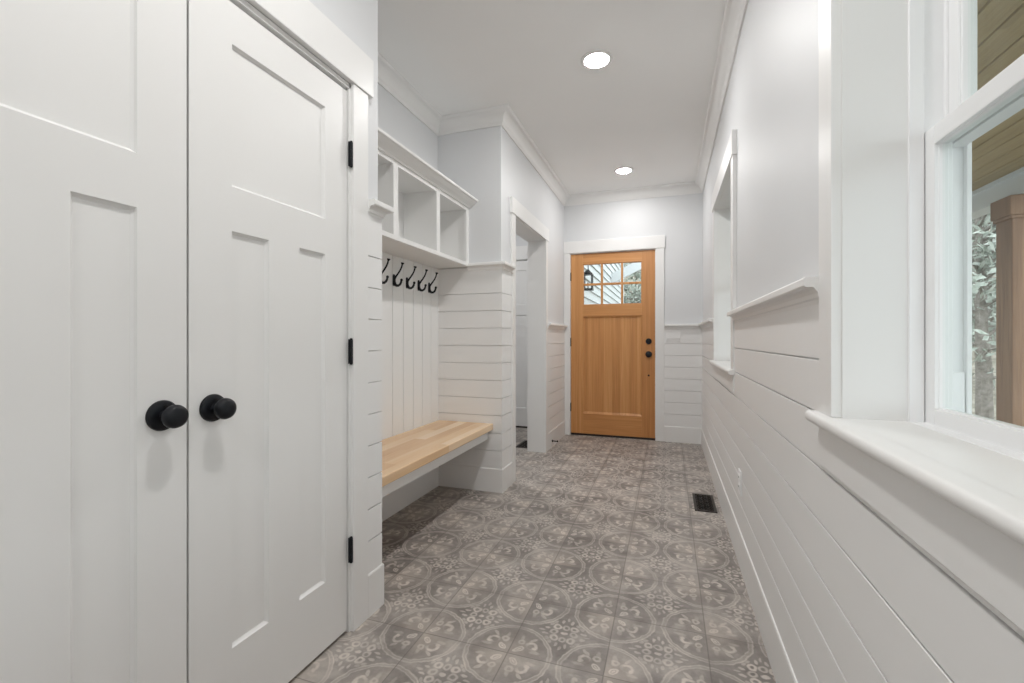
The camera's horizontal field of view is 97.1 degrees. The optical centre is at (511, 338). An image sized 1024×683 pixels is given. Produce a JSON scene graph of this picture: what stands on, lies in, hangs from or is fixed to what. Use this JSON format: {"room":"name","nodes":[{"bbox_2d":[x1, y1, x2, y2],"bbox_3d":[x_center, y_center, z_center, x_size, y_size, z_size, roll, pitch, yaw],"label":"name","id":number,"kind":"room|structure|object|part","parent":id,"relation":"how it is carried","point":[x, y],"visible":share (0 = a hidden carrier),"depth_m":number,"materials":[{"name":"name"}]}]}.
{"room":"mudroom","nodes":[
{"label":"mudroom","id":0,"kind":"room"},
{"bbox_2d":[309,0,381,573],"bbox_3d":[-1.349,-0.265,0.452,0.634,2.700,3.175,0,0,19],"label":"wall","id":1,"kind":"structure","parent":0,"point":[357,19],"depth_m":1.80,"materials":[{"name":"grey paint"}]},
{"bbox_2d":[0,0,188,682],"bbox_3d":[-0.888,0.079,0.822,0.096,1.988,0.608,0,0,19],"label":"door","id":2,"kind":"structure","parent":1,"relation":"in","point":[94,414],"depth_m":0.94,"materials":[{"name":"white paint"}]},
{"bbox_3d":[-0.787,0.179,1.047,0.051,0.054,0.054,0,0,19],"label":"knob","id":3,"kind":"part","parent":2,"relation":"part of","materials":[{"name":"black metal"}]},
{"bbox_2d":[187,0,352,682],"bbox_3d":[-0.690,0.079,1.398,0.096,1.988,0.599,0,0,19],"label":"door","id":4,"kind":"structure","parent":1,"relation":"in","point":[267,128],"depth_m":1.32,"materials":[{"name":"white paint"}]},
{"bbox_3d":[-0.746,0.179,1.165,0.051,0.054,0.054,0,0,19],"label":"knob","id":5,"kind":"part","parent":4,"relation":"part of","materials":[{"name":"black metal"}]},
{"bbox_2d":[229,0,373,631],"bbox_3d":[-0.843,-0.004,1.123,0.139,2.178,1.433,0,0,19],"label":"door frame","id":6,"kind":"structure","parent":1,"relation":"attached to","point":[299,24],"depth_m":1.68,"materials":[{"name":"white paint"}]},
{"bbox_3d":[-0.789,-1.020,1.104,0.024,0.146,1.433,0,0,19],"label":"head casing","id":7,"kind":"part","parent":6,"relation":"part of","materials":[{"name":"white paint"}]},
{"bbox_3d":[-0.792,0.069,1.105,0.018,2.032,1.384,0,0,19],"label":"casing","id":8,"kind":"part","parent":6,"relation":"part of","materials":[{"name":"white paint"}]},
{"bbox_2d":[368,199,394,220],"bbox_3d":[-0.648,-0.513,1.858,0.298,0.060,0.133,0,0,19],"label":"chair rail","id":9,"kind":"object","parent":1,"relation":"attached to","point":[377,209],"visible":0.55,"depth_m":1.80,"materials":[{"name":"white paint"}]},
{"bbox_2d":[378,84,438,439],"bbox_3d":[-0.839,-0.265,2.703,0.131,2.700,1.437,0,0,19],"label":"wall","id":10,"kind":"structure","parent":0,"point":[409,320],"depth_m":2.96,"materials":[{"name":"grey paint"}]},
{"bbox_2d":[382,258,389,283],"bbox_3d":[-0.750,-0.397,2.654,0.080,0.149,0.022,0,0,19],"label":"coat hook","id":11,"kind":"object","parent":10,"relation":"attached to","point":[388,259],"visible":0.69,"depth_m":2.64,"materials":[{"name":"black metal"}]},
{"bbox_2d":[393,262,403,286],"bbox_3d":[-0.702,-0.397,2.793,0.080,0.149,0.022,0,0,19],"label":"coat hook","id":12,"kind":"object","parent":10,"relation":"attached to","point":[402,263],"visible":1,"depth_m":2.79,"materials":[{"name":"black metal"}]},
{"bbox_2d":[406,266,416,288],"bbox_3d":[-0.654,-0.397,2.933,0.080,0.149,0.022,0,0,19],"label":"coat hook","id":13,"kind":"object","parent":10,"relation":"attached to","point":[415,267],"visible":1,"depth_m":2.93,"materials":[{"name":"black metal"}]},
{"bbox_2d":[418,269,427,291],"bbox_3d":[-0.606,-0.397,3.070,0.080,0.149,0.022,0,0,19],"label":"coat hook","id":14,"kind":"object","parent":10,"relation":"attached to","point":[426,270],"visible":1,"depth_m":3.07,"materials":[{"name":"black metal"}]},
{"bbox_2d":[378,127,477,268],"bbox_3d":[-0.632,-0.760,2.632,0.328,0.482,1.436,0,0,19],"label":"cubby shelf","id":15,"kind":"object","parent":10,"relation":"attached to","point":[429,224],"visible":0.45,"depth_m":2.85,"materials":[{"name":"white paint"}]},
{"bbox_3d":[-0.783,-0.748,2.684,0.008,0.406,1.436,0,0,19],"label":"panel","id":16,"kind":"part","parent":15,"relation":"part of","materials":[{"name":"white paint"}]},
{"bbox_3d":[-0.672,-0.944,2.645,0.228,0.018,1.436,0,0,19],"label":"panel","id":17,"kind":"part","parent":15,"relation":"part of","materials":[{"name":"white paint"}]},
{"bbox_3d":[-0.661,-0.533,2.642,0.265,0.028,1.436,0,0,19],"label":"shelf","id":18,"kind":"part","parent":15,"relation":"part of","materials":[{"name":"white paint"}]},
{"bbox_3d":[-0.512,-0.973,2.590,0.074,0.056,1.436,0,0,19],"label":"crown moulding","id":19,"kind":"part","parent":15,"relation":"part of","materials":[{"name":"white paint"}]},
{"bbox_2d":[428,272,437,292],"bbox_3d":[-0.560,-0.397,3.205,0.080,0.149,0.022,0,0,19],"label":"coat hook","id":20,"kind":"object","parent":10,"relation":"attached to","point":[429,284],"visible":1,"depth_m":3.20,"materials":[{"name":"black metal"}]},
{"bbox_2d":[380,420,492,497],"bbox_3d":[-0.570,0.656,2.610,0.436,0.114,1.413,0,0,19],"label":"bench","id":21,"kind":"object","parent":10,"relation":"attached to","point":[409,455],"visible":0.49,"depth_m":2.57,"materials":[{"name":"brown wood"}]},
{"bbox_2d":[438,126,564,468],"bbox_3d":[-0.032,-0.265,4.268,0.634,2.700,2.072,0,0,19],"label":"wall","id":22,"kind":"structure","parent":0,"point":[475,308],"depth_m":3.29,"materials":[{"name":"grey paint"}]},
{"bbox_2d":[466,261,515,273],"bbox_3d":[-0.149,-0.513,3.304,0.298,0.060,0.246,0,0,19],"label":"chair rail","id":23,"kind":"object","parent":22,"relation":"attached to","point":[504,266],"visible":0.97,"depth_m":3.21,"materials":[{"name":"white paint"}]},
{"bbox_2d":[510,196,548,483],"bbox_3d":[0.089,0.010,3.918,0.200,2.150,1.097,0,0,19],"label":"door frame","id":24,"kind":"structure","parent":22,"relation":"attached to","point":[523,223],"depth_m":4.33,"materials":[{"name":"white paint"}]},
{"bbox_3d":[0.089,-1.005,3.918,0.200,0.120,1.097,0,0,19],"label":"head casing","id":25,"kind":"part","parent":24,"relation":"part of","materials":[{"name":"white paint"}]},
{"bbox_2d":[548,420,564,449],"bbox_3d":[0.473,1.001,4.770,0.018,0.168,0.793,0,0,19],"label":"baseboard","id":26,"kind":"structure","parent":22,"relation":"attached to","point":[558,432],"depth_m":4.72,"materials":[{"name":"white paint"}]},
{"bbox_2d":[548,323,567,329],"bbox_3d":[0.487,-0.127,4.765,0.048,0.060,0.793,0,0,19],"label":"chair rail","id":27,"kind":"object","parent":22,"relation":"attached to","point":[554,326],"visible":0.95,"depth_m":4.68,"materials":[{"name":"white paint"}]},
{"bbox_2d":[378,0,748,205],"bbox_3d":[-0.041,-1.563,1.844,1.960,0.104,6.660,0,0,19],"label":"crown molding","id":28,"kind":"structure","parent":22,"relation":"attached to","point":[390,79],"depth_m":3.23,"materials":[{"name":"white paint"}]},
{"bbox_2d":[516,234,526,245],"bbox_3d":[-0.656,-0.265,4.643,1.730,2.700,2.350,0,0,19],"label":"wall","id":29,"kind":"structure","parent":0,"point":[520,241],"depth_m":5.52,"materials":[{"name":"grey paint"}]},
{"bbox_2d":[516,246,526,427],"bbox_3d":[-0.076,-0.022,5.604,1.000,2.215,0.155,0,0,19],"label":"door","id":30,"kind":"structure","parent":29,"relation":"in","point":[521,251],"depth_m":5.53,"materials":[{"name":"white paint"}]},
{"bbox_3d":[-0.087,-1.048,5.571,1.000,0.163,0.024,0,0,19],"label":"head casing","id":31,"kind":"part","parent":30,"relation":"part of","materials":[{"name":"white paint"}]},
{"bbox_2d":[288,427,775,682],"bbox_3d":[-0.597,1.135,2.163,3.260,0.100,6.900,0,0,19],"label":"floor","id":32,"kind":"structure","parent":0,"point":[598,563],"depth_m":1.97,"materials":[{"name":"tile"}]},
{"bbox_2d":[368,462,511,617],"bbox_3d":[-0.523,1.001,2.654,0.520,0.168,1.720,0,0,19],"label":"baseboard","id":33,"kind":"structure","parent":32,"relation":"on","point":[447,475],"depth_m":3.19,"materials":[{"name":"white paint"}]},
{"bbox_2d":[516,440,526,447],"bbox_3d":[0.146,1.082,4.652,0.136,0.006,0.310,0,0,19],"label":"floor vent","id":34,"kind":"object","parent":32,"relation":"in","point":[523,444],"visible":0.6,"depth_m":4.60,"materials":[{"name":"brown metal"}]},
{"bbox_2d":[518,441,526,446],"bbox_3d":[0.146,1.081,4.652,0.107,0.004,0.280,0,0,19],"label":"grille","id":35,"kind":"object","parent":34,"relation":"attached to","point":[523,444],"depth_m":4.63,"materials":[{"name":"brown metal"}]},
{"bbox_2d":[692,493,717,512],"bbox_3d":[1.271,1.082,2.989,0.132,0.006,0.330,0,0,19],"label":"floor vent","id":36,"kind":"object","parent":32,"relation":"in","point":[702,502],"visible":1,"depth_m":2.97,"materials":[{"name":"brown metal"}]},
{"bbox_2d":[695,495,713,510],"bbox_3d":[1.271,1.081,2.989,0.103,0.004,0.300,0,0,19],"label":"grille","id":37,"kind":"object","parent":36,"relation":"attached to","point":[702,502],"depth_m":2.98,"materials":[{"name":"brown metal"}]},
{"bbox_2d":[378,0,725,193],"bbox_3d":[-0.531,-1.665,2.140,3.400,0.100,7.100,0,0,19],"label":"ceiling","id":38,"kind":"structure","parent":0,"point":[645,111],"depth_m":2.74,"materials":[{"name":"white paint"}]},
{"bbox_2d":[581,50,612,68],"bbox_3d":[0.489,-1.609,2.613,0.182,0.012,0.182,0,0,19],"label":"recessed light","id":39,"kind":"object","parent":38,"relation":"in","point":[595,59],"visible":1,"depth_m":2.60,"materials":[{"name":"white paint"}]},
{"bbox_2d":[614,167,633,173],"bbox_3d":[1.070,-1.609,4.328,0.182,0.012,0.182,0,0,19],"label":"recessed light","id":40,"kind":"object","parent":38,"relation":"in","point":[622,170],"visible":1,"depth_m":4.30,"materials":[{"name":"white paint"}]},
{"bbox_2d":[564,193,702,427],"bbox_3d":[1.235,-0.265,5.005,1.610,2.700,0.172,0,0,19],"label":"wall","id":41,"kind":"structure","parent":0,"point":[679,218],"depth_m":4.75,"materials":[{"name":"grey paint"}]},
{"bbox_2d":[564,235,664,441],"bbox_3d":[1.135,-0.002,5.046,1.088,2.193,0.280,0,0,19],"label":"door","id":42,"kind":"structure","parent":41,"relation":"in","point":[614,353],"depth_m":4.97,"materials":[{"name":"brown wood"}]},
{"bbox_3d":[1.107,0.053,5.001,0.635,2.016,0.044,0,0,19],"label":"rail","id":43,"kind":"part","parent":42,"relation":"part of","materials":[{"name":"brown wood"}]},
{"bbox_3d":[1.105,0.293,5.000,0.636,1.083,0.039,0,0,19],"label":"panel","id":44,"kind":"part","parent":42,"relation":"part of","materials":[{"name":"brown wood"}]},
{"bbox_3d":[1.099,-0.263,4.978,0.643,0.014,0.008,0,0,19],"label":"ledge moulding","id":45,"kind":"part","parent":42,"relation":"part of","materials":[{"name":"brown wood"}]},
{"bbox_3d":[1.105,-1.032,4.959,1.088,0.133,0.024,0,0,19],"label":"head casing","id":46,"kind":"part","parent":42,"relation":"part of","materials":[{"name":"white paint"}]},
{"bbox_3d":[1.457,0.164,4.822,0.068,0.068,0.066,0,0,19],"label":"knob","id":47,"kind":"part","parent":42,"relation":"part of","materials":[{"name":"black metal"}]},
{"bbox_2d":[666,330,680,340],"bbox_3d":[1.697,-0.035,4.749,0.146,0.114,0.011,0,0,19],"label":"light switch","id":48,"kind":"object","parent":41,"relation":"attached to","point":[671,335],"visible":1,"depth_m":4.75,"materials":[{"name":"white paint"}]},
{"bbox_2d":[664,426,700,443],"bbox_3d":[1.792,1.001,4.725,0.376,0.168,0.018,0,0,19],"label":"baseboard","id":49,"kind":"structure","parent":41,"relation":"attached to","point":[692,435],"depth_m":4.72,"materials":[{"name":"white paint"}]},
{"bbox_2d":[702,0,1023,682],"bbox_3d":[0.982,-0.265,1.576,0.172,2.700,6.820,0,0,19],"label":"wall","id":50,"kind":"structure","parent":0,"point":[850,596],"depth_m":1.21,"materials":[{"name":"grey paint"}]},
{"bbox_2d":[664,129,736,391],"bbox_3d":[1.488,-0.406,3.537,0.578,1.373,2.463,0,0,19],"label":"window","id":51,"kind":"structure","parent":50,"relation":"in","point":[724,195],"depth_m":3.32,"materials":[{"name":"white paint"}]},
{"bbox_3d":[1.347,-1.028,2.899,0.026,0.129,1.152,0,0,19],"label":"head casing","id":52,"kind":"part","parent":51,"relation":"part of","materials":[{"name":"white paint"}]},
{"bbox_2d":[738,468,741,495],"bbox_3d":[1.089,0.684,2.163,0.009,0.115,0.070,0,0,19],"label":"wall outlet","id":53,"kind":"object","parent":50,"relation":"attached to","point":[739,470],"visible":1,"depth_m":2.15,"materials":[{"name":"white plastic"}]},
{"bbox_2d":[701,428,797,682],"bbox_3d":[0.877,1.001,1.527,0.018,0.168,6.660,0,0,19],"label":"baseboard","id":54,"kind":"structure","parent":50,"relation":"attached to","point":[781,667],"depth_m":1.78,"materials":[{"name":"white paint"}]},
{"bbox_2d":[727,0,1023,631],"bbox_3d":[0.827,-0.406,1.116,0.250,1.373,2.576,0,0,19],"label":"window","id":55,"kind":"structure","parent":50,"relation":"in","point":[902,110],"depth_m":0.88,"materials":[{"name":"white paint"}]},
{"bbox_3d":[0.514,-0.401,0.478,0.020,1.127,1.134,0,0,19],"label":"casing","id":56,"kind":"part","parent":55,"relation":"part of","materials":[{"name":"white paint"}]},
{"bbox_3d":[0.670,-0.392,0.425,0.094,1.166,0.990,0,0,19],"label":"frame","id":57,"kind":"part","parent":55,"relation":"part of","materials":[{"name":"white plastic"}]},
{"bbox_3d":[0.664,-0.120,0.427,0.028,0.565,0.956,0,0,19],"label":"sash","id":58,"kind":"part","parent":55,"relation":"part of","materials":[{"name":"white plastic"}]},
{"bbox_3d":[0.696,-0.660,0.416,0.028,0.587,0.956,0,0,19],"label":"sash","id":59,"kind":"part","parent":55,"relation":"part of","materials":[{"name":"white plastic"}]},
{"label":"outside","id":60,"kind":"structure","parent":0,"visible":0},
{"bbox_2d":[624,229,995,419],"bbox_3d":[14.673,-4.824,11.862,48.000,12.853,56.000,0,0,19],"label":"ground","id":61,"kind":"structure","parent":60,"point":[993,356],"depth_m":13.72,"materials":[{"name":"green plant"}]},
{"bbox_2d":[584,262,640,303],"bbox_3d":[2.373,-0.240,8.131,2.020,3.650,6.120,0,0,19],"label":"wall","id":62,"kind":"structure","parent":61,"relation":"on","point":[611,272],"depth_m":8.41,"materials":[{"name":"white"}]},
{"bbox_2d":[584,265,593,290],"bbox_3d":[0.944,-0.817,5.725,0.161,0.404,0.120,0,0,19],"label":"wall lantern","id":63,"kind":"object","parent":62,"relation":"attached to","point":[587,272],"visible":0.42,"depth_m":5.69,"materials":[{"name":"black metal"}]},
{"bbox_2d":[624,263,640,302],"bbox_3d":[3.677,-1.095,13.070,2.827,5.083,2.822,0,0,30],"label":"tree","id":64,"kind":"object","parent":61,"relation":"on","point":[635,294],"visible":0.11,"depth_m":12.83,"materials":[{"name":"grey plant"}]},
{"bbox_2d":[972,214,995,418],"bbox_3d":[8.295,-1.003,7.714,2.652,5.371,2.501,0,0,19],"label":"tree","id":65,"kind":"object","parent":61,"relation":"on","point":[984,407],"visible":0.23,"depth_m":7.71,"materials":[{"name":"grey plant"}]},
{"bbox_2d":[972,213,995,388],"bbox_3d":[12.101,-2.007,11.586,3.745,6.817,3.850,0,0,19],"label":"tree","id":66,"kind":"object","parent":61,"relation":"on","point":[991,279],"visible":0.02,"depth_m":11.66,"materials":[{"name":"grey plant"}]},
{"bbox_2d":[972,225,995,347],"bbox_3d":[16.901,-3.953,16.213,4.862,8.650,4.375,0,0,19],"label":"tree","id":67,"kind":"object","parent":61,"relation":"on","point":[991,346],"visible":0.02,"depth_m":16.09,"materials":[{"name":"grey plant"}]},
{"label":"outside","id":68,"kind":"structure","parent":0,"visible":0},
{"bbox_3d":[2.251,1.202,1.127,2.380,0.085,7.600,0,0,19],"label":"floor","id":69,"kind":"structure","parent":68,"visible":0},
{"bbox_2d":[990,194,1023,426],"bbox_3d":[4.182,-0.003,3.727,0.245,2.325,0.245,0,0,19],"label":"porch post","id":70,"kind":"object","parent":69,"relation":"on","point":[1007,213],"visible":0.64,"depth_m":3.69,"materials":[{"name":"brown wood"}]},
{"bbox_2d":[972,167,1023,219],"bbox_3d":[3.243,-1.260,0.997,0.200,0.190,8.200,0,0,19],"label":"beam","id":71,"kind":"structure","parent":70,"relation":"on","point":[1012,183],"depth_m":3.87,"materials":[{"name":"white"}]},
{"bbox_2d":[972,0,1023,190],"bbox_3d":[2.330,-1.395,1.312,2.550,0.080,8.400,0,0,19],"label":"ceiling","id":72,"kind":"structure","parent":71,"relation":"on","point":[999,152],"depth_m":2.28,"materials":[{"name":"brown wood"}]},
{"bbox_3d":[3.243,-1.337,0.997,0.200,0.035,8.200,0,0,19],"label":"moulding","id":73,"kind":"part","parent":71,"relation":"part of","materials":[{"name":"white"}]}
]}

